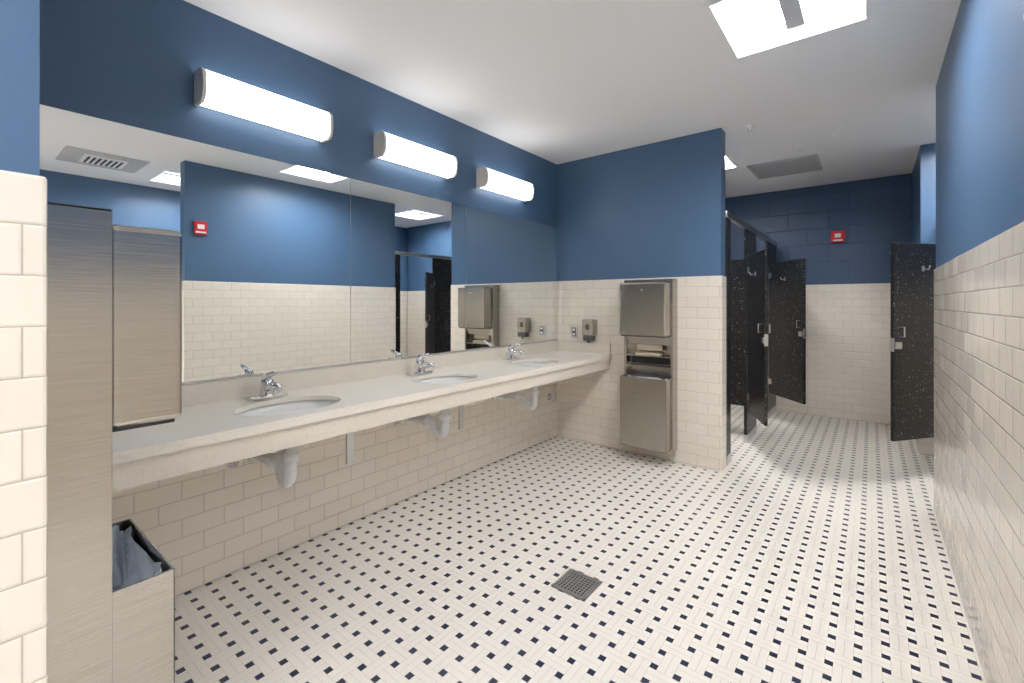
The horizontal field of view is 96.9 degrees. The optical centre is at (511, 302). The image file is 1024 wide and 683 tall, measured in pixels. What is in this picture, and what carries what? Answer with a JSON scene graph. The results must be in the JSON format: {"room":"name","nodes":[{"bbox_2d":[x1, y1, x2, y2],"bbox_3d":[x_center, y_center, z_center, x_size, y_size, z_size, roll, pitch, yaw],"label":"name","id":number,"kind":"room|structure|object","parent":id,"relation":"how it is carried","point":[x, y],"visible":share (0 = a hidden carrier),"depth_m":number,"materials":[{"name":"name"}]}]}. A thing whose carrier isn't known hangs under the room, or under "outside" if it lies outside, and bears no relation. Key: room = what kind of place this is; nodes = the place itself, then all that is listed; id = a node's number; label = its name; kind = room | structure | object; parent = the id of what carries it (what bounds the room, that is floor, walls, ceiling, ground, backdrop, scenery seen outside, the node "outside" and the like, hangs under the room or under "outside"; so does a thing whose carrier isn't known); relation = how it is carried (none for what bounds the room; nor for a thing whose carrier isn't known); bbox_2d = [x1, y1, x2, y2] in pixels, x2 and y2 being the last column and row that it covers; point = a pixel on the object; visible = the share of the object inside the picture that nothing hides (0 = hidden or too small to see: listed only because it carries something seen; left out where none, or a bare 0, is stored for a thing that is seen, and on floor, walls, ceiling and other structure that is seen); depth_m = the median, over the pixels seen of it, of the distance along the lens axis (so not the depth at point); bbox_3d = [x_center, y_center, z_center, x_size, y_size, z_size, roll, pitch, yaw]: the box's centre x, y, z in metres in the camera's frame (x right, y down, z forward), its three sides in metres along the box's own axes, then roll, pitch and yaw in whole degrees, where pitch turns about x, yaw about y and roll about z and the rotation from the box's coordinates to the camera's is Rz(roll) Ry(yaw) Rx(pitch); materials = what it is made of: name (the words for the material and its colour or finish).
{"room":"public restroom","nodes":[
{"label":"public restroom","id":0,"kind":"room"},
{"bbox_2d":[0,0,46,682],"bbox_3d":[-1.979,-0.030,0.527,1.516,2.740,1.867,0,0,38],"label":"wall","id":1,"kind":"structure","parent":0,"point":[23,192],"depth_m":0.77,"materials":[{"name":"tile"}]},
{"bbox_2d":[47,201,181,682],"bbox_3d":[-1.014,0.520,1.112,0.430,1.440,0.247,0,0,38],"label":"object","id":2,"kind":"object","parent":1,"relation":"attached to","point":[114,292],"visible":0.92,"depth_m":0.96,"materials":[{"name":"metal"}]},
{"bbox_2d":[40,0,556,596],"bbox_3d":[0.049,-0.030,4.185,0.150,2.740,6.420,0,0,38],"label":"wall","id":3,"kind":"structure","parent":0,"point":[134,63],"depth_m":2.42,"materials":[{"name":"blue paint"}]},
{"bbox_2d":[194,67,332,142],"bbox_3d":[-1.249,-1.003,2.343,0.120,0.156,0.636,0,0,38],"label":"vanity light","id":4,"kind":"object","parent":3,"relation":"attached to","point":[212,90],"visible":1,"depth_m":2.26,"materials":[{"name":"glowing white plastic diffuser"},{"name":"grey metal"}]},
{"bbox_2d":[40,104,557,384],"bbox_3d":[-0.709,-0.191,3.106,0.019,1.130,3.737,0,0,38],"label":"wall mirror","id":5,"kind":"object","parent":3,"relation":"attached to","point":[286,267],"depth_m":2.52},
{"bbox_2d":[346,432,353,463],"bbox_3d":[-0.774,0.745,2.591,0.538,0.450,0.050,0,0,38],"label":"bracket","id":6,"kind":"object","parent":3,"relation":"attached to","point":[349,436],"visible":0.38,"depth_m":2.74,"materials":[{"name":"silver metal"}]},
{"bbox_2d":[112,340,611,491],"bbox_3d":[-0.473,0.491,2.922,0.597,0.228,3.743,0,0,38],"label":"countertop","id":7,"kind":"structure","parent":3,"relation":"attached to","point":[208,432],"depth_m":2.23,"materials":[{"name":"stone"}]},
{"bbox_2d":[246,371,287,400],"bbox_3d":[-1.190,0.403,2.245,0.200,0.145,0.180,0,0,38],"label":"faucet","id":8,"kind":"object","parent":7,"relation":"on","point":[268,387],"visible":1,"depth_m":2.24,"materials":[{"name":"silver metal"}]},
{"bbox_2d":[236,400,337,415],"bbox_3d":[-1.036,0.570,2.122,0.392,0.144,0.526,0,0,38],"label":"sink basin","id":9,"kind":"object","parent":7,"relation":"in","point":[296,406],"visible":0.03,"depth_m":2.28,"materials":[{"name":"white ceramic"}]},
{"bbox_2d":[226,446,298,487],"bbox_3d":[-1.161,0.759,2.221,0.390,0.225,0.299,0,0,38],"label":"drain pipe","id":10,"kind":"object","parent":9,"relation":"attached to","point":[285,465],"visible":0.74,"depth_m":2.13,"materials":[{"name":"white"}]},
{"bbox_2d":[407,353,434,375],"bbox_3d":[-0.582,0.403,3.013,0.200,0.145,0.180,0,0,38],"label":"faucet","id":11,"kind":"object","parent":7,"relation":"on","point":[420,365],"visible":1,"depth_m":3.00,"materials":[{"name":"silver metal"}]},
{"bbox_2d":[414,376,474,383],"bbox_3d":[-0.427,0.570,2.890,0.392,0.144,0.526,0,0,38],"label":"sink basin","id":12,"kind":"object","parent":7,"relation":"in","point":[444,379],"visible":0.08,"depth_m":3.08,"materials":[{"name":"white ceramic"}]},
{"bbox_2d":[392,408,450,438],"bbox_3d":[-0.552,0.759,2.989,0.390,0.225,0.299,0,0,38],"label":"drain pipe","id":13,"kind":"object","parent":12,"relation":"attached to","point":[444,415],"visible":0.66,"depth_m":2.92,"materials":[{"name":"white"}]},
{"bbox_2d":[502,343,524,360],"bbox_3d":[0.027,0.403,3.781,0.200,0.145,0.180,0,0,38],"label":"faucet","id":14,"kind":"object","parent":7,"relation":"on","point":[511,355],"visible":1,"depth_m":3.77,"materials":[{"name":"silver metal"}]},
{"bbox_2d":[512,361,554,365],"bbox_3d":[0.182,0.570,3.659,0.392,0.144,0.526,0,0,38],"label":"sink basin","id":15,"kind":"object","parent":7,"relation":"in","point":[535,363],"visible":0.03,"depth_m":3.86,"materials":[{"name":"white ceramic"}]},
{"bbox_2d":[489,386,538,409],"bbox_3d":[0.057,0.759,3.757,0.390,0.225,0.299,0,0,38],"label":"drain pipe","id":16,"kind":"object","parent":15,"relation":"attached to","point":[534,392],"visible":0.79,"depth_m":3.69,"materials":[{"name":"white"}]},
{"bbox_2d":[374,131,457,178],"bbox_3d":[-0.640,-1.003,3.111,0.120,0.156,0.636,0,0,38],"label":"vanity light","id":17,"kind":"object","parent":3,"relation":"attached to","point":[388,147],"visible":1,"depth_m":3.03,"materials":[{"name":"glowing white plastic diffuser"},{"name":"grey metal"}]},
{"bbox_2d":[459,405,463,429],"bbox_3d":[-0.184,0.745,3.336,0.538,0.450,0.050,0,0,38],"label":"bracket","id":18,"kind":"object","parent":3,"relation":"attached to","point":[461,407],"visible":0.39,"depth_m":3.49,"materials":[{"name":"silver metal"}]},
{"bbox_2d":[476,167,533,201],"bbox_3d":[-0.044,-1.003,3.863,0.120,0.156,0.636,0,0,38],"label":"vanity light","id":19,"kind":"object","parent":3,"relation":"attached to","point":[488,179],"visible":1,"depth_m":3.77,"materials":[{"name":"white plastic"}]},
{"bbox_2d":[547,393,554,400],"bbox_3d":[0.390,0.917,4.437,0.069,0.075,0.069,0,0,38],"label":"valve","id":20,"kind":"object","parent":3,"relation":"attached to","point":[551,396],"depth_m":4.42,"materials":[{"name":"silver metal"}]},
{"bbox_2d":[184,0,960,197],"bbox_3d":[1.267,-1.400,2.122,4.650,0.001,8.400,0,0,38],"label":"ceiling","id":21,"kind":"structure","parent":0,"point":[555,81],"depth_m":2.73,"materials":[{"name":"white paint"}]},
{"bbox_2d":[725,152,739,169],"bbox_3d":[1.900,-1.446,4.619,0.636,0.099,0.636,0,0,38],"label":"recessed light","id":22,"kind":"object","parent":21,"relation":"in","point":[730,163],"visible":0.24,"depth_m":4.67,"materials":[{"name":"white plastic"}]},
{"bbox_2d":[745,124,754,130],"bbox_3d":[1.880,-1.382,3.589,0.070,0.036,0.070,0,0,38],"label":"sprinkler head","id":23,"kind":"object","parent":21,"relation":"attached to","point":[749,126],"visible":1,"depth_m":3.58},
{"bbox_2d":[747,154,822,179],"bbox_3d":[2.818,-1.392,4.682,0.600,0.016,0.600,0,0,38],"label":"ceiling vent","id":24,"kind":"object","parent":21,"relation":"attached to","point":[810,163],"depth_m":4.64,"materials":[{"name":"grey metal"}]},
{"bbox_2d":[701,0,873,61],"bbox_3d":[1.335,-1.446,2.183,0.636,0.099,0.636,0,0,38],"label":"recessed light","id":25,"kind":"object","parent":21,"relation":"in","point":[746,28],"visible":1,"depth_m":2.32,"materials":[{"name":"white plastic"}]},
{"bbox_2d":[795,145,804,150],"bbox_3d":[2.569,-1.382,4.051,0.070,0.036,0.070,0,0,38],"label":"sprinkler head","id":26,"kind":"object","parent":21,"relation":"attached to","point":[799,147],"visible":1,"depth_m":4.04},
{"bbox_2d":[828,133,837,139],"bbox_3d":[2.675,-1.382,3.782,0.070,0.036,0.070,0,0,38],"label":"sprinkler head","id":27,"kind":"object","parent":21,"relation":"attached to","point":[832,136],"visible":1,"depth_m":3.77},
{"bbox_2d":[175,404,985,682],"bbox_3d":[1.248,1.390,2.137,4.700,0.100,8.500,0,0,38],"label":"floor","id":28,"kind":"structure","parent":0,"point":[818,553],"depth_m":2.20,"materials":[{"name":"tile"}]},
{"bbox_2d":[551,568,601,600],"bbox_3d":[0.309,1.337,2.160,0.176,0.006,0.176,0,0,38],"label":"floor drain","id":29,"kind":"object","parent":28,"relation":"on","point":[579,585],"visible":1,"depth_m":2.15,"materials":[{"name":"grey metal"}]},
{"bbox_2d":[725,211,776,465],"bbox_3d":[1.933,0.290,5.180,1.546,2.100,2.476,0,0,38],"label":"partition","id":30,"kind":"object","parent":28,"relation":"on","point":[736,274],"depth_m":4.56,"materials":[{"name":"black metal"}]},
{"bbox_2d":[747,249,770,425],"bbox_3d":[2.190,0.287,4.061,0.129,1.475,0.583,0,0,11],"label":"door","id":31,"kind":"structure","parent":30,"relation":"in","point":[757,269],"depth_m":3.96,"materials":[{"name":"black metal"}]},
{"bbox_2d":[768,258,805,403],"bbox_3d":[2.938,0.287,4.890,0.152,1.475,0.620,0,0,-10],"label":"door","id":32,"kind":"structure","parent":30,"relation":"in","point":[787,279],"depth_m":4.83,"materials":[{"name":"black metal"}]},
{"bbox_3d":[3.314,0.290,3.377,0.040,2.100,1.386,0,0,38],"label":"wall","id":33,"kind":"structure","parent":28,"relation":"on","visible":0},
{"bbox_2d":[890,242,935,440],"bbox_3d":[3.100,0.287,3.454,0.597,1.475,0.152,0,0,-24],"label":"door","id":34,"kind":"structure","parent":33,"relation":"in","point":[912,265],"depth_m":3.40,"materials":[{"name":"black metal"}]},
{"bbox_2d":[557,128,725,470],"bbox_3d":[1.102,-0.030,4.160,1.571,2.740,0.150,0,0,38],"label":"wall","id":35,"kind":"structure","parent":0,"point":[656,210],"depth_m":3.99,"materials":[{"name":"blue paint"}]},
{"bbox_2d":[571,326,577,337],"bbox_3d":[0.607,0.284,4.448,0.075,0.117,0.012,0,0,38],"label":"wall outlet","id":36,"kind":"object","parent":35,"relation":"attached to","point":[574,329],"depth_m":4.44,"materials":[{"name":"white plastic"}]},
{"bbox_2d":[582,319,596,342],"bbox_3d":[0.735,0.264,4.292,0.120,0.218,0.099,0,0,38],"label":"soap dispenser","id":37,"kind":"object","parent":35,"relation":"attached to","point":[589,326],"visible":1,"depth_m":4.25,"materials":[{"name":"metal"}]},
{"bbox_2d":[620,279,676,452],"bbox_3d":[1.151,0.520,3.867,0.430,1.440,0.247,0,0,38],"label":"paper towel dispenser","id":38,"kind":"object","parent":35,"relation":"attached to","point":[648,308],"visible":1,"depth_m":3.79,"materials":[{"name":"metal"}]},
{"bbox_2d":[725,173,911,424],"bbox_3d":[3.796,-0.030,5.381,4.536,2.740,0.150,0,0,38],"label":"wall","id":39,"kind":"structure","parent":0,"point":[848,282],"depth_m":5.27,"materials":[{"name":"tile"}]},
{"bbox_2d":[831,230,844,242],"bbox_3d":[3.785,-0.770,5.273,0.132,0.132,0.051,0,0,38],"label":"fire alarm strobe","id":40,"kind":"object","parent":39,"relation":"attached to","point":[836,236],"visible":1,"depth_m":5.25,"materials":[{"name":"red plastic"}]},
{"bbox_2d":[912,143,935,455],"bbox_3d":[4.537,-0.030,4.009,1.470,2.740,1.120,0,0,38],"label":"wall pier","id":41,"kind":"object","parent":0,"point":[924,170],"visible":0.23,"depth_m":4.01,"materials":[{"name":"paint"}]},
{"bbox_2d":[934,0,1023,682],"bbox_3d":[2.013,-0.030,1.912,0.150,2.740,2.523,0,0,38],"label":"wall","id":42,"kind":"structure","parent":0,"point":[979,271],"depth_m":1.65,"materials":[{"name":"tile"}]}
]}

